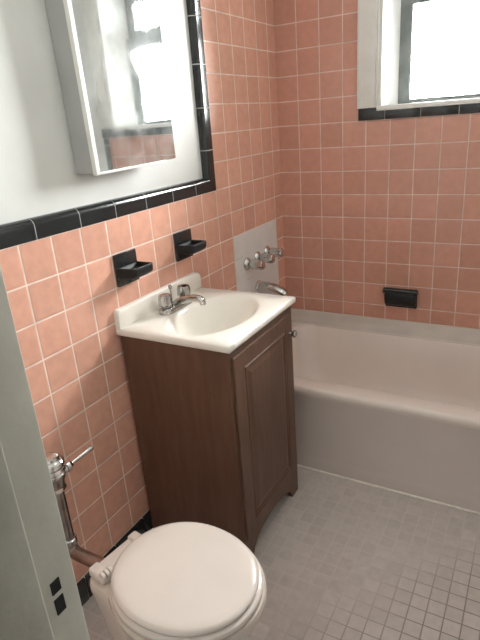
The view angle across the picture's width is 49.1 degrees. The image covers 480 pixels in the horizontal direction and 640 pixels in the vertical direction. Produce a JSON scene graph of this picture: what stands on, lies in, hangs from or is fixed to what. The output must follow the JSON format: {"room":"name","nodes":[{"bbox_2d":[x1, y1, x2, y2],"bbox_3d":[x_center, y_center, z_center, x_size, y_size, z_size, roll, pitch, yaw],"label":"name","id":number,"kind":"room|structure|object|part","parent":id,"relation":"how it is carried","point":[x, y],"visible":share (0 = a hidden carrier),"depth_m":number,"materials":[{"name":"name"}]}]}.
{"room":"bathroom","nodes":[
{"label":"bathroom","id":0,"kind":"room"},
{"bbox_2d":[0,0,285,583],"bbox_3d":[-0.388,-0.436,1.855,0.200,2.450,2.610,7,24,28],"label":"wall","id":1,"kind":"structure","parent":0,"point":[63,293],"depth_m":1.71,"materials":[{"name":"pink tile"}]},
{"bbox_2d":[46,445,103,566],"bbox_3d":[-0.450,0.510,1.486,0.257,0.347,0.167,7,24,28],"label":"valve","id":2,"kind":"object","parent":1,"relation":"attached to","point":[58,468],"visible":0.59,"depth_m":1.45,"materials":[{"name":"silver metal"}]},
{"bbox_2d":[65,460,73,472],"bbox_3d":[-0.479,0.406,1.444,0.033,0.033,0.045,7,24,28],"label":"socket","id":3,"kind":"object","parent":2,"relation":"attached to","point":[69,464],"depth_m":1.44,"materials":[{"name":"silver metal"}]},
{"bbox_3d":[-0.449,0.381,1.485,0.016,0.021,0.080,11,26,35],"label":"lever","id":4,"kind":"part","parent":2,"relation":"part of","materials":[{"name":"silver metal"}]},
{"bbox_2d":[0,0,215,249],"bbox_3d":[-0.530,-0.853,1.304,0.026,1.263,1.568,7,24,28],"label":"trim","id":5,"kind":"structure","parent":1,"relation":"attached to","point":[15,233],"depth_m":1.82,"materials":[{"name":"black tile"}]},
{"bbox_2d":[45,0,175,175],"bbox_3d":[-0.373,-0.788,1.546,0.084,0.657,0.391,7,25,28],"label":"upper cabinet","id":6,"kind":"object","parent":1,"relation":"attached to","point":[109,56],"visible":1,"depth_m":1.51,"materials":[{"name":"white metal"}]},
{"bbox_2d":[77,510,152,605],"bbox_3d":[-0.421,0.823,1.875,0.010,0.091,1.450,7,24,28],"label":"baseboard","id":7,"kind":"structure","parent":1,"relation":"attached to","point":[144,524],"depth_m":1.84,"materials":[{"name":"black tile"}]},
{"bbox_2d":[112,248,152,287],"bbox_3d":[-0.342,-0.168,1.708,0.082,0.106,0.104,7,24,28],"label":"ceramic dish","id":8,"kind":"object","parent":1,"relation":"attached to","point":[128,269],"visible":1,"depth_m":1.70,"materials":[{"name":"black ceramic"}]},
{"bbox_3d":[-0.373,-0.172,1.725,0.011,0.106,0.104,7,24,28],"label":"plate","id":9,"kind":"part","parent":8,"relation":"part of","materials":[{"name":"black ceramic"}]},
{"bbox_2d":[117,261,152,279],"bbox_3d":[-0.337,-0.160,1.709,0.072,0.036,0.102,7,24,28],"label":"tray","id":10,"kind":"object","parent":8,"relation":"on","point":[126,270],"depth_m":1.69,"materials":[{"name":"black ceramic"}]},
{"bbox_2d":[113,272,201,329],"bbox_3d":[-0.281,-0.083,1.902,0.020,0.064,0.490,7,24,28],"label":"backsplash","id":11,"kind":"structure","parent":1,"relation":"attached to","point":[145,305],"depth_m":1.82,"materials":[{"name":"ceramic"}]},
{"bbox_2d":[173,228,205,261],"bbox_3d":[-0.183,-0.280,1.973,0.082,0.106,0.104,7,24,28],"label":"ceramic dish","id":12,"kind":"object","parent":1,"relation":"attached to","point":[185,247],"visible":1,"depth_m":1.96,"materials":[{"name":"black ceramic"}]},
{"bbox_3d":[-0.214,-0.284,1.990,0.011,0.106,0.104,7,24,28],"label":"plate","id":13,"kind":"part","parent":12,"relation":"part of","materials":[{"name":"black ceramic"}]},
{"bbox_2d":[177,240,205,254],"bbox_3d":[-0.179,-0.272,1.974,0.072,0.036,0.102,7,24,28],"label":"tray","id":14,"kind":"object","parent":12,"relation":"on","point":[184,247],"depth_m":1.95,"materials":[{"name":"black ceramic"}]},
{"bbox_2d":[244,257,264,269],"bbox_3d":[0.071,-0.257,2.431,0.091,0.062,0.062,7,24,28],"label":"handle","id":15,"kind":"object","parent":1,"relation":"attached to","point":[256,264],"visible":1,"depth_m":2.42,"materials":[{"name":"silver metal"}]},
{"bbox_3d":[0.080,-0.256,2.426,0.071,0.047,0.047,7,24,28],"label":"knob","id":16,"kind":"part","parent":15,"relation":"part of","materials":[{"name":"silver metal"}]},
{"bbox_2d":[233,219,278,294],"bbox_3d":[0.094,-0.206,2.583,0.002,0.498,0.438,7,24,28],"label":"wall panel","id":17,"kind":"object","parent":1,"relation":"attached to","point":[246,244],"depth_m":2.51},
{"bbox_2d":[254,251,274,262],"bbox_3d":[0.121,-0.296,2.515,0.091,0.062,0.062,7,24,28],"label":"handle","id":18,"kind":"object","parent":1,"relation":"attached to","point":[268,258],"visible":0.84,"depth_m":2.50,"materials":[{"name":"silver metal"}]},
{"bbox_3d":[0.130,-0.295,2.510,0.071,0.047,0.047,7,24,28],"label":"knob","id":19,"kind":"part","parent":18,"relation":"part of","materials":[{"name":"silver metal"}]},
{"bbox_2d":[255,280,287,295],"bbox_3d":[0.159,-0.150,2.554,0.157,0.079,0.072,7,24,28],"label":"tub spout","id":20,"kind":"object","parent":1,"relation":"attached to","point":[261,286],"visible":0.92,"depth_m":2.54,"materials":[{"name":"silver metal"}]},
{"bbox_2d":[264,246,283,256],"bbox_3d":[0.172,-0.335,2.598,0.091,0.062,0.062,7,24,28],"label":"handle","id":21,"kind":"object","parent":1,"relation":"attached to","point":[278,252],"visible":0.75,"depth_m":2.58,"materials":[{"name":"silver metal"}]},
{"bbox_3d":[0.181,-0.334,2.594,0.071,0.047,0.047,7,24,28],"label":"knob","id":22,"kind":"part","parent":21,"relation":"part of","materials":[{"name":"silver metal"}]},
{"bbox_2d":[82,467,479,639],"bbox_3d":[-0.076,1.198,1.114,2.020,0.120,4.700,7,24,28],"label":"floor","id":23,"kind":"structure","parent":0,"point":[339,558],"depth_m":1.78,"materials":[{"name":"white tile"}]},
{"bbox_2d":[89,522,266,639],"bbox_3d":[-0.132,0.806,1.372,0.437,0.437,0.356,7,24,28],"label":"toilet","id":24,"kind":"object","parent":23,"relation":"on","point":[178,580],"visible":1,"depth_m":1.25,"materials":[{"name":"white ceramic"}]},
{"bbox_3d":[-0.353,0.638,1.324,0.057,0.027,0.030,11,26,36],"label":"hinge post","id":25,"kind":"part","parent":24,"relation":"part of","materials":[{"name":"white plastic"}]},
{"bbox_3d":[-0.275,0.596,1.420,0.057,0.027,0.030,11,26,36],"label":"hinge post","id":26,"kind":"part","parent":24,"relation":"part of","materials":[{"name":"white plastic"}]},
{"bbox_3d":[-0.130,0.635,1.291,0.384,0.019,0.338,7,24,28],"label":"seat","id":27,"kind":"part","parent":24,"relation":"part of","materials":[{"name":"white plastic"}]},
{"bbox_3d":[-0.120,0.827,1.374,0.412,0.396,0.356,7,24,28],"label":"bowl","id":28,"kind":"part","parent":24,"relation":"part of","materials":[{"name":"white ceramic"}]},
{"bbox_2d":[121,306,297,553],"bbox_3d":[-0.059,0.379,1.951,0.445,0.814,0.451,7,24,28],"label":"vanity cabinet","id":29,"kind":"object","parent":23,"relation":"on","point":[216,431],"visible":0.95,"depth_m":1.76,"materials":[{"name":"brown wood"}]},
{"bbox_3d":[-0.189,0.451,1.788,0.390,0.814,0.014,7,24,28],"label":"panel","id":30,"kind":"part","parent":29,"relation":"part of","materials":[{"name":"brown wood"}]},
{"bbox_2d":[113,272,295,353],"bbox_3d":[-0.097,0.004,1.828,0.432,0.200,0.492,7,24,28],"label":"washbasin","id":31,"kind":"object","parent":29,"relation":"in","point":[228,318],"visible":0.92,"depth_m":1.82,"materials":[{"name":"ceramic"}]},
{"bbox_2d":[158,284,205,315],"bbox_3d":[-0.187,-0.077,1.839,0.154,0.086,0.166,7,24,28],"label":"sink faucet","id":32,"kind":"object","parent":31,"relation":"on","point":[168,306],"visible":1,"depth_m":1.82,"materials":[{"name":"silver metal"}]},
{"bbox_3d":[-0.259,-0.069,1.815,0.047,0.043,0.047,-19,25,-34],"label":"handle","id":33,"kind":"part","parent":32,"relation":"part of","materials":[{"name":"silver metal"}]},
{"bbox_3d":[-0.245,-0.091,1.868,0.013,0.072,0.013,-5,21,-3],"label":"lift rod","id":34,"kind":"part","parent":32,"relation":"part of","materials":[{"name":"silver metal"}]},
{"bbox_3d":[-0.229,-0.052,1.874,0.052,0.018,0.166,7,24,28],"label":"plate","id":35,"kind":"part","parent":32,"relation":"part of","materials":[{"name":"silver metal"}]},
{"bbox_3d":[-0.204,-0.107,1.905,0.047,0.043,0.047,-19,25,-34],"label":"handle","id":36,"kind":"part","parent":32,"relation":"part of","materials":[{"name":"silver metal"}]},
{"bbox_3d":[-0.181,-0.064,1.841,0.138,0.059,0.034,7,24,28],"label":"spout","id":37,"kind":"part","parent":32,"relation":"part of","materials":[{"name":"silver metal"}]},
{"bbox_3d":[0.096,0.399,1.867,0.019,0.814,0.451,7,24,28],"label":"frame","id":38,"kind":"part","parent":29,"relation":"part of","materials":[{"name":"brown wood"}]},
{"bbox_3d":[0.104,0.363,1.843,0.008,0.687,0.421,7,24,28],"label":"door","id":39,"kind":"part","parent":29,"relation":"part of","materials":[{"name":"brown wood"}]},
{"bbox_3d":[0.190,0.049,1.892,0.028,0.028,0.028,7,24,28],"label":"knob","id":40,"kind":"part","parent":29,"relation":"part of","materials":[{"name":"silver metal"}]},
{"bbox_2d":[291,308,479,514],"bbox_3d":[0.762,0.356,2.347,1.514,0.464,0.726,7,24,28],"label":"bathtub","id":41,"kind":"object","parent":23,"relation":"on","point":[392,405],"visible":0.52,"depth_m":2.21,"materials":[{"name":"ceramic"}]},
{"bbox_2d":[292,322,479,429],"bbox_3d":[0.761,0.353,2.345,1.514,0.339,0.724,7,24,28],"label":"basin","id":42,"kind":"object","parent":41,"relation":"in","point":[348,375],"depth_m":2.52,"materials":[{"name":"ceramic"}]},
{"bbox_2d":[273,0,479,328],"bbox_3d":[0.973,-0.735,2.370,1.620,2.450,0.260,7,24,28],"label":"wall","id":43,"kind":"structure","parent":0,"point":[369,206],"depth_m":2.46,"materials":[{"name":"pink tile"}]},
{"bbox_2d":[382,287,417,308],"bbox_3d":[0.778,-0.104,2.561,0.168,0.100,0.052,7,24,28],"label":"soap holder","id":44,"kind":"object","parent":43,"relation":"attached to","point":[395,297],"visible":1,"depth_m":2.54,"materials":[{"name":"black ceramic"}]},
{"bbox_2d":[384,291,415,307],"bbox_3d":[0.779,-0.101,2.557,0.145,0.080,0.044,7,24,28],"label":"tray","id":45,"kind":"object","parent":44,"relation":"on","point":[405,299],"depth_m":2.54,"materials":[{"name":"black ceramic"}]},
{"bbox_3d":[0.791,-0.108,2.577,0.151,0.095,0.012,7,24,28],"label":"plate","id":46,"kind":"part","parent":44,"relation":"part of","materials":[{"name":"black tile"}]},
{"bbox_2d":[357,0,479,110],"bbox_3d":[0.938,-1.311,2.122,0.868,0.815,0.260,7,24,28],"label":"window","id":47,"kind":"structure","parent":43,"relation":"in","point":[384,27],"depth_m":2.29,"materials":[{"name":"white paint"}]},
{"bbox_3d":[0.885,-1.280,2.031,0.868,0.800,0.040,7,24,28],"label":"casing","id":48,"kind":"part","parent":47,"relation":"part of","materials":[{"name":"white paint"}]},
{"bbox_3d":[0.965,-0.938,2.256,0.700,0.020,0.233,7,24,28],"label":"sill","id":49,"kind":"part","parent":47,"relation":"part of","materials":[{"name":"white paint"}]},
{"bbox_3d":[0.980,-1.184,2.225,0.594,0.460,0.024,7,24,28],"label":"sash","id":50,"kind":"part","parent":47,"relation":"part of","materials":[{"name":"white glass"}]},
{"bbox_2d":[358,103,479,120],"bbox_3d":[0.953,-0.438,2.349,0.872,1.004,0.022,7,24,28],"label":"trim","id":51,"kind":"structure","parent":43,"relation":"attached to","point":[367,113],"depth_m":2.26,"materials":[{"name":"black tile"}]},
{"bbox_3d":[-0.237,0.077,0.469,1.542,2.450,0.130,7,24,28],"label":"wall","id":52,"kind":"structure","parent":0,"visible":0},
{"bbox_2d":[0,266,89,639],"bbox_3d":[0.037,0.263,0.362,0.900,2.140,0.166,7,24,28],"label":"door","id":53,"kind":"structure","parent":52,"relation":"in","point":[40,598],"depth_m":0.54,"materials":[{"name":"grey paint"}]}
]}

